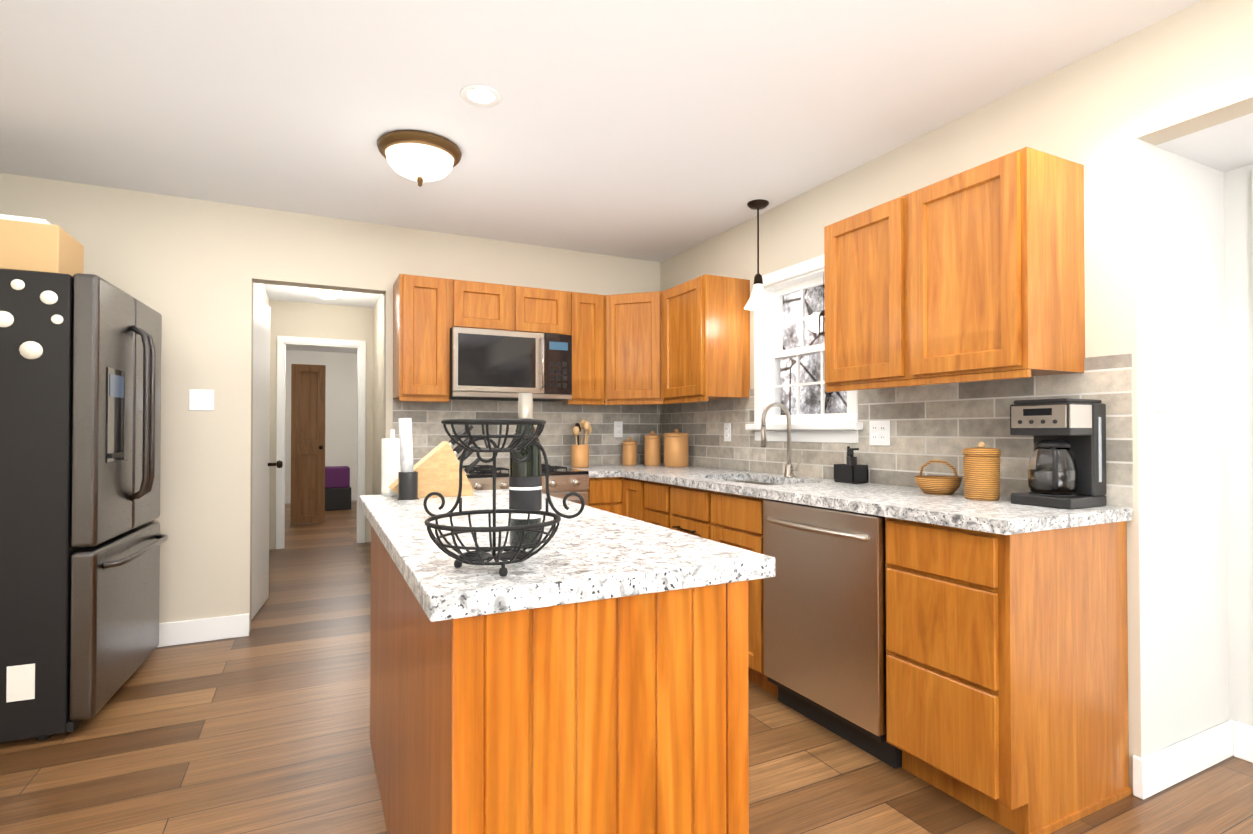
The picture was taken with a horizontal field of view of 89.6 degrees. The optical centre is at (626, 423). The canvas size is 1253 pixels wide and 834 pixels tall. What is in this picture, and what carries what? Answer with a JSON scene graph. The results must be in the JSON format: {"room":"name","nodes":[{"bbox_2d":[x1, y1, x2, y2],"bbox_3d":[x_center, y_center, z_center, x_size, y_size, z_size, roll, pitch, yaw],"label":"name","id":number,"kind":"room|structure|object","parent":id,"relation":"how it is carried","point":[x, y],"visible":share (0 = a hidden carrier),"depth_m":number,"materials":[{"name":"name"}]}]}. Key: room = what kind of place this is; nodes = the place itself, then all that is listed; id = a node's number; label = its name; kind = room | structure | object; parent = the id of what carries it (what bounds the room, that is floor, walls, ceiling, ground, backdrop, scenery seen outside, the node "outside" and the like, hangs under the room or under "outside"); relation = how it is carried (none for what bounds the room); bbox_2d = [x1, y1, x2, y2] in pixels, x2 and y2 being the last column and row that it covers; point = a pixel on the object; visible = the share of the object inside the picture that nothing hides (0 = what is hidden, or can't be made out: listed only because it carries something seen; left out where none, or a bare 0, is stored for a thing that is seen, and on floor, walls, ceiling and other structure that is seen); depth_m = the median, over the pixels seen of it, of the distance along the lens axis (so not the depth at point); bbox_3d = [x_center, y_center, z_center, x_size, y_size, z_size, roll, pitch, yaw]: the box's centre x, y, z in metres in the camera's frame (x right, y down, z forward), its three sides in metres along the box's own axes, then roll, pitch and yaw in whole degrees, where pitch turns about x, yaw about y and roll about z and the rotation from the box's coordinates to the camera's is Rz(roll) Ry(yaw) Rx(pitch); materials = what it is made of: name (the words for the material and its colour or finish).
{"room":"kitchen","nodes":[
{"label":"kitchen","id":0,"kind":"room"},
{"bbox_2d":[254,283,273,549],"bbox_3d":[-2.945,-0.002,4.941,0.150,2.440,2.900,0,-1,-26],"label":"wall","id":1,"kind":"structure","parent":0,"point":[259,288],"depth_m":6.16,"materials":[{"name":"white paint"}]},
{"bbox_2d":[251,291,282,619],"bbox_3d":[-2.320,0.197,4.029,0.196,1.998,0.707,0,-1,-26],"label":"door leaf","id":2,"kind":"structure","parent":1,"relation":"in","point":[261,464],"depth_m":4.07,"materials":[{"name":"white wood"}]},
{"bbox_2d":[285,350,356,495],"bbox_3d":[-4.861,0.058,10.343,3.390,2.440,0.120,0,-1,-26],"label":"wall","id":3,"kind":"structure","parent":0,"point":[341,413],"depth_m":10.30,"materials":[{"name":"white paint"}]},
{"bbox_2d":[290,364,325,523],"bbox_3d":[-3.939,0.255,7.803,0.380,1.970,0.126,0,-1,-26],"label":"room door","id":4,"kind":"structure","parent":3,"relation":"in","point":[308,385],"depth_m":7.83,"materials":[{"name":"brown wood"}]},
{"bbox_2d":[285,493,356,503],"bbox_3d":[-4.826,1.215,10.273,3.400,0.125,0.014,0,-1,-26],"label":"baseboard","id":5,"kind":"structure","parent":3,"relation":"attached to","point":[353,495],"depth_m":10.21,"materials":[{"name":"white wood"}]},
{"bbox_2d":[274,300,369,548],"bbox_3d":[-3.094,0.014,6.420,0.900,2.440,0.120,0,-1,-26],"label":"wall","id":6,"kind":"structure","parent":0,"point":[303,319],"depth_m":6.39,"materials":[{"name":"white paint"}]},
{"bbox_2d":[276,336,365,548],"bbox_3d":[-3.095,0.189,6.408,0.810,2.090,0.136,0,-1,-26],"label":"door frame","id":7,"kind":"structure","parent":6,"relation":"attached to","point":[281,409],"depth_m":6.31,"materials":[{"name":"white wood"}]},
{"bbox_2d":[0,173,659,634],"bbox_3d":[-1.583,-0.013,3.932,4.290,2.440,0.120,0,-1,-26],"label":"wall","id":8,"kind":"structure","parent":0,"point":[190,271],"depth_m":3.52,"materials":[{"name":"beige paint"}]},
{"bbox_2d":[189,389,213,410],"bbox_3d":[-2.346,-0.128,3.480,0.116,0.115,0.011,0,-1,-26],"label":"light switch","id":9,"kind":"object","parent":8,"relation":"attached to","point":[202,400],"visible":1,"depth_m":3.48,"materials":[{"name":"white plastic"}]},
{"bbox_2d":[157,614,249,646],"bbox_3d":[-2.751,1.137,3.264,1.375,0.125,0.014,0,-1,-26],"label":"baseboard","id":10,"kind":"structure","parent":8,"relation":"attached to","point":[233,626],"depth_m":3.47,"materials":[{"name":"white wood"}]},
{"bbox_2d":[393,274,449,401],"bbox_3d":[-1.253,-0.495,3.844,0.286,0.738,0.338,0,-1,-26],"label":"upper cabinet","id":11,"kind":"object","parent":8,"relation":"attached to","point":[421,338],"visible":1,"depth_m":3.71,"materials":[{"name":"brown wood"}]},
{"bbox_2d":[450,279,567,334],"bbox_3d":[-0.787,-0.714,4.078,0.752,0.295,0.338,0,-1,-26],"label":"upper cabinet","id":12,"kind":"object","parent":8,"relation":"attached to","point":[481,305],"visible":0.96,"depth_m":3.92,"materials":[{"name":"brown wood"}]},
{"bbox_2d":[449,327,571,401],"bbox_3d":[-0.761,-0.359,4.023,0.750,0.410,0.449,0,-1,-26],"label":"microwave","id":13,"kind":"object","parent":12,"relation":"attached to","point":[495,365],"visible":0.98,"depth_m":3.85,"materials":[{"name":"silver metal"}]},
{"bbox_2d":[393,399,659,466],"bbox_3d":[-0.599,-0.136,4.351,1.912,0.905,0.008,0,-1,-26],"label":"backsplash","id":14,"kind":"structure","parent":8,"relation":"attached to","point":[557,438],"depth_m":4.38,"materials":[{"name":"tile"}]},
{"bbox_2d":[614,421,622,436],"bbox_3d":[-0.059,0.044,4.606,0.070,0.115,0.010,0,-1,-26],"label":"outlet","id":15,"kind":"object","parent":14,"relation":"attached to","point":[618,428],"visible":1,"depth_m":4.61,"materials":[{"name":"white plastic"}]},
{"bbox_2d":[553,291,604,404],"bbox_3d":[-0.331,-0.490,4.302,0.262,0.738,0.338,0,-1,-26],"label":"upper cabinet","id":16,"kind":"object","parent":8,"relation":"attached to","point":[586,321],"visible":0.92,"depth_m":4.16,"materials":[{"name":"brown wood"}]},
{"bbox_2d":[604,291,663,404],"bbox_3d":[0.119,-0.489,4.377,0.606,0.738,0.606,0,-1,-26],"label":"upper cabinet","id":17,"kind":"object","parent":8,"relation":"attached to","point":[633,348],"visible":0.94,"depth_m":4.15,"materials":[{"name":"brown wood"}]},
{"bbox_2d":[370,294,383,541],"bbox_3d":[-2.009,0.003,5.407,0.140,2.440,2.900,0,-1,-26],"label":"wall","id":18,"kind":"structure","parent":0,"point":[376,313],"depth_m":6.18,"materials":[{"name":"white paint"}]},
{"bbox_2d":[0,500,1252,833],"bbox_3d":[-1.399,1.240,4.222,4.890,0.060,14.140,0,-1,-26],"label":"floor","id":19,"kind":"structure","parent":0,"point":[262,726],"depth_m":2.21,"materials":[{"name":"wood"}]},
{"bbox_2d":[0,269,167,742],"bbox_3d":[-2.543,0.311,2.681,0.888,1.765,0.939,0,-1,-26],"label":"fridge","id":20,"kind":"object","parent":19,"relation":"on","point":[82,538],"visible":1,"depth_m":2.39,"materials":[{"name":"black metal"}]},
{"bbox_2d":[0,214,83,275],"bbox_3d":[-2.427,-0.687,2.481,0.380,0.224,0.300,0,-1,-26],"label":"box","id":21,"kind":"object","parent":20,"relation":"on","point":[34,244],"visible":0.85,"depth_m":2.41,"materials":[{"name":"brown cardboard"}]},
{"bbox_2d":[325,466,350,510],"bbox_3d":[-4.329,0.956,9.330,0.450,0.618,0.450,0,-1,-26],"label":"storage box","id":22,"kind":"object","parent":19,"relation":"on","point":[337,489],"visible":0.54,"depth_m":9.16,"materials":[{"name":"black"}]},
{"bbox_2d":[463,464,588,505],"bbox_3d":[-0.695,0.726,3.877,0.758,0.920,0.725,0,-1,-26],"label":"range","id":23,"kind":"object","parent":19,"relation":"on","point":[563,481],"visible":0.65,"depth_m":3.70,"materials":[{"name":"silver metal"}]},
{"bbox_2d":[370,525,748,833],"bbox_3d":[-0.362,0.746,1.808,0.574,0.875,1.556,0,-1,-26],"label":"kitchen island","id":24,"kind":"object","parent":19,"relation":"on","point":[625,715],"visible":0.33,"depth_m":1.13,"materials":[{"name":"brown wood"}]},
{"bbox_2d":[359,489,774,621],"bbox_3d":[-0.363,0.288,1.816,0.654,0.039,1.630,0,-1,-26],"label":"island countertop","id":25,"kind":"structure","parent":24,"relation":"on","point":[588,553],"depth_m":1.21,"materials":[{"name":"white stone"}]},
{"bbox_2d":[381,430,400,495],"bbox_3d":[-0.895,0.149,2.411,0.080,0.250,0.080,0,-1,-26],"label":"bottle","id":26,"kind":"object","parent":25,"relation":"on","point":[390,459],"visible":0.81,"depth_m":2.38,"materials":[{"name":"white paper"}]},
{"bbox_2d":[397,418,418,500],"bbox_3d":[-0.773,0.127,2.234,0.076,0.292,0.076,0,-1,-26],"label":"cup","id":27,"kind":"object","parent":25,"relation":"on","point":[407,482],"visible":1,"depth_m":2.21,"materials":[{"name":"white paper"}]},
{"bbox_2d":[389,425,479,497],"bbox_3d":[-0.718,0.139,2.384,0.334,0.269,0.110,0,-1,-26],"label":"knife block","id":28,"kind":"object","parent":25,"relation":"on","point":[436,468],"visible":0.75,"depth_m":2.35,"materials":[{"name":"brown wood"}]},
{"bbox_2d":[423,419,584,576],"bbox_3d":[-0.217,0.127,1.151,0.293,0.266,0.262,0,-1,-26],"label":"wire basket","id":29,"kind":"object","parent":25,"relation":"on","point":[478,555],"visible":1,"depth_m":1.12,"materials":[{"name":"grey metal"}]},
{"bbox_2d":[509,393,541,548],"bbox_3d":[-0.216,0.099,1.350,0.070,0.328,0.070,0,-1,-26],"label":"wine bottle","id":30,"kind":"object","parent":25,"relation":"on","point":[525,485],"visible":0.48,"depth_m":1.32,"materials":[{"name":"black glass"}]},
{"bbox_2d":[587,477,622,514],"bbox_3d":[-0.264,0.772,4.155,0.256,0.875,0.620,0,-1,-26],"label":"base cabinet","id":31,"kind":"object","parent":19,"relation":"on","point":[604,493],"visible":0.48,"depth_m":3.89,"materials":[{"name":"brown wood"}]},
{"bbox_2d":[622,477,777,696],"bbox_3d":[0.538,0.764,3.449,0.653,0.875,1.395,0,-1,-26],"label":"base cabinet","id":32,"kind":"object","parent":19,"relation":"on","point":[735,520],"visible":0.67,"depth_m":3.01,"materials":[{"name":"brown wood"}]},
{"bbox_2d":[563,463,1131,534],"bbox_3d":[0.551,0.393,3.198,0.858,0.219,3.068,0,-1,-26],"label":"countertop","id":33,"kind":"structure","parent":32,"relation":"on","point":[1003,515],"depth_m":2.29,"materials":[{"name":"white stone"}]},
{"bbox_2d":[571,419,591,467],"bbox_3d":[-0.305,0.133,4.220,0.153,0.322,0.155,0,-1,-26],"label":"utensil crock","id":34,"kind":"object","parent":33,"relation":"on","point":[579,456],"visible":1,"depth_m":4.16,"materials":[{"name":"ceramic"}]},
{"bbox_2d":[622,437,636,464],"bbox_3d":[0.023,0.199,4.505,0.107,0.197,0.107,0,-1,-26],"label":"canister","id":35,"kind":"object","parent":33,"relation":"on","point":[629,451],"visible":1,"depth_m":4.46,"materials":[{"name":"orange ceramic"}]},
{"bbox_2d":[644,431,660,465],"bbox_3d":[0.184,0.175,4.441,0.119,0.242,0.119,0,-1,-26],"label":"medium canister","id":36,"kind":"object","parent":33,"relation":"on","point":[652,449],"visible":1,"depth_m":4.39,"materials":[{"name":"orange ceramic"}]},
{"bbox_2d":[663,429,688,466],"bbox_3d":[0.341,0.167,4.317,0.175,0.257,0.175,0,-1,-26],"label":"canister","id":37,"kind":"object","parent":33,"relation":"on","point":[676,448],"visible":1,"depth_m":4.24,"materials":[{"name":"orange ceramic"}]},
{"bbox_2d":[761,402,802,476],"bbox_3d":[0.805,0.086,3.299,0.220,0.396,0.098,0,-1,-26],"label":"faucet","id":38,"kind":"object","parent":33,"relation":"on","point":[789,470],"visible":1,"depth_m":3.32,"materials":[{"name":"silver metal"}]},
{"bbox_2d":[834,446,867,483],"bbox_3d":[1.062,0.195,2.990,0.095,0.170,0.120,0,-1,-26],"label":"sink caddy","id":39,"kind":"object","parent":33,"relation":"on","point":[851,471],"visible":0.98,"depth_m":2.95,"materials":[{"name":"black plastic"}]},
{"bbox_2d":[914,460,961,494],"bbox_3d":[1.217,0.210,2.463,0.170,0.130,0.174,0,-1,-26],"label":"wicker bowl","id":40,"kind":"object","parent":33,"relation":"on","point":[938,485],"visible":1,"depth_m":2.41,"materials":[{"name":"brown wicker"}]},
{"bbox_2d":[962,441,1000,500],"bbox_3d":[1.280,0.169,2.271,0.122,0.207,0.122,0,-1,-26],"label":"canister","id":41,"kind":"object","parent":33,"relation":"on","point":[981,463],"visible":1,"depth_m":2.23,"materials":[{"name":"beige wicker"}]},
{"bbox_2d":[1010,398,1106,508],"bbox_3d":[1.425,0.097,2.092,0.231,0.348,0.192,0,-1,-26],"label":"coffee maker","id":42,"kind":"object","parent":33,"relation":"on","point":[1066,469],"visible":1,"depth_m":2.04,"materials":[{"name":"black plastic"}]},
{"bbox_2d":[763,499,901,768],"bbox_3d":[0.969,0.757,2.535,0.656,0.868,0.610,0,-1,-26],"label":"dishwasher","id":43,"kind":"object","parent":19,"relation":"on","point":[824,603],"visible":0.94,"depth_m":2.34,"materials":[{"name":"silver metal"}]},
{"bbox_2d":[885,517,1131,833],"bbox_3d":[1.240,0.749,2.077,0.622,0.875,0.437,0,-1,-26],"label":"base cabinet","id":44,"kind":"object","parent":19,"relation":"on","point":[1006,681],"visible":0.96,"depth_m":1.89,"materials":[{"name":"brown wood"}]},
{"bbox_2d":[0,0,1252,352],"bbox_3d":[-1.399,-1.110,4.248,4.890,0.440,14.140,0,-1,-26],"label":"ceiling","id":45,"kind":"structure","parent":0,"point":[654,130],"depth_m":2.40,"materials":[{"name":"paint"}]},
{"bbox_2d":[311,288,342,298],"bbox_3d":[-2.693,-1.166,5.672,0.260,0.094,0.260,0,-1,-26],"label":"light","id":46,"kind":"object","parent":45,"relation":"attached to","point":[326,294],"visible":0.81,"depth_m":5.61,"materials":[{"name":"white"}]},
{"bbox_2d":[377,130,461,186],"bbox_3d":[-0.933,-1.156,2.850,0.364,0.177,0.364,0,-1,-26],"label":"flush ceiling light","id":47,"kind":"object","parent":45,"relation":"attached to","point":[420,157],"visible":1,"depth_m":2.75,"materials":[{"name":"white glass"}]},
{"bbox_2d":[460,85,501,106],"bbox_3d":[-0.554,-1.246,2.403,0.156,0.006,0.156,0,-1,-26],"label":"recessed light","id":48,"kind":"object","parent":45,"relation":"in","point":[481,95],"visible":1,"depth_m":2.40,"materials":[{"name":"white"}]},
{"bbox_2d":[744,199,772,310],"bbox_3d":[0.739,-0.942,3.539,0.160,0.589,0.160,0,-1,-26],"label":"pendant light","id":49,"kind":"object","parent":45,"relation":"hanging from","point":[758,299],"visible":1,"depth_m":3.52,"materials":[{"name":"white glass"}]},
{"bbox_2d":[660,0,1252,792],"bbox_3d":[1.802,-0.037,1.807,0.120,2.440,6.700,0,-1,-26],"label":"wall","id":50,"kind":"structure","parent":0,"point":[1110,118],"depth_m":2.06,"materials":[{"name":"beige paint"}]},
{"bbox_2d":[663,274,749,403],"bbox_3d":[0.484,-0.494,3.943,0.338,0.738,0.488,0,-1,-26],"label":"upper cabinet","id":51,"kind":"object","parent":50,"relation":"attached to","point":[706,337],"visible":1,"depth_m":3.76,"materials":[{"name":"brown wood"}]},
{"bbox_2d":[745,255,862,442],"bbox_3d":[0.974,-0.381,3.410,0.180,0.965,0.850,0,-1,-26],"label":"window","id":52,"kind":"structure","parent":50,"relation":"in","point":[770,353],"depth_m":3.52,"materials":[{"name":"white wood"}]},
{"bbox_2d":[818,272,824,335],"bbox_3d":[1.027,-0.624,3.282,0.064,0.327,0.064,0,-1,-26],"label":"lantern","id":53,"kind":"object","parent":52,"relation":"hanging from","point":[822,313],"visible":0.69,"depth_m":3.28,"materials":[{"name":"brown metal"}]},
{"bbox_2d":[660,353,1132,513],"bbox_3d":[0.939,0.049,3.396,0.007,0.515,3.067,0,-1,-26],"label":"backsplash","id":54,"kind":"structure","parent":50,"relation":"attached to","point":[949,422],"depth_m":2.67,"materials":[{"name":"tile"}]},
{"bbox_2d":[724,423,730,441],"bbox_3d":[0.636,0.058,3.985,0.010,0.115,0.070,0,-1,-26],"label":"outlet","id":55,"kind":"object","parent":54,"relation":"attached to","point":[727,431],"visible":1,"depth_m":3.98,"materials":[{"name":"white plastic"}]},
{"bbox_2d":[869,421,889,445],"bbox_3d":[1.168,0.046,2.915,0.010,0.115,0.116,0,-1,-26],"label":"outlet","id":56,"kind":"object","parent":54,"relation":"attached to","point":[879,433],"visible":1,"depth_m":2.91,"materials":[{"name":"white plastic"}]},
{"bbox_2d":[824,147,1084,391],"bbox_3d":[1.214,-0.510,2.475,0.338,0.738,0.890,0,-1,-26],"label":"upper cabinet","id":57,"kind":"object","parent":50,"relation":"attached to","point":[976,273],"visible":1,"depth_m":2.19,"materials":[{"name":"brown wood"}]},
{"bbox_2d":[1155,146,1252,749],"bbox_3d":[2.785,0.070,0.637,0.600,2.200,3.730,0,-1,-26],"label":"wall","id":58,"kind":"structure","parent":0,"point":[1204,255],"depth_m":2.21,"materials":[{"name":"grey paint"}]},
{"bbox_2d":[1132,720,1240,799],"bbox_3d":[1.881,1.124,2.124,0.584,0.125,0.035,0,-1,-26],"label":"baseboard","id":59,"kind":"structure","parent":58,"relation":"attached to","point":[1163,769],"depth_m":2.09,"materials":[{"name":"white wood"}]},
{"bbox_2d":[1237,722,1252,762],"bbox_3d":[2.967,1.108,0.648,0.014,0.125,3.608,0,-1,-26],"label":"baseboard","id":60,"kind":"structure","parent":58,"relation":"attached to","point":[1244,732],"depth_m":2.22,"materials":[{"name":"white wood"}]},
{"bbox_2d":[1252,169,1252,248],"bbox_3d":[2.394,0.143,1.809,0.016,2.080,0.880,0,-1,-26],"label":"door frame","id":61,"kind":"structure","parent":58,"relation":"attached to","point":[1252,209],"depth_m":2.21,"materials":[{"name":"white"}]},
{"label":"outside","id":62,"kind":"structure","parent":0,"visible":0},
{"bbox_2d":[781,284,846,414],"bbox_3d":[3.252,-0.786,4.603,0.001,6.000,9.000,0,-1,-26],"label":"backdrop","id":63,"kind":"structure","parent":62,"point":[813,323],"depth_m":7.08,"materials":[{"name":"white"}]}
]}

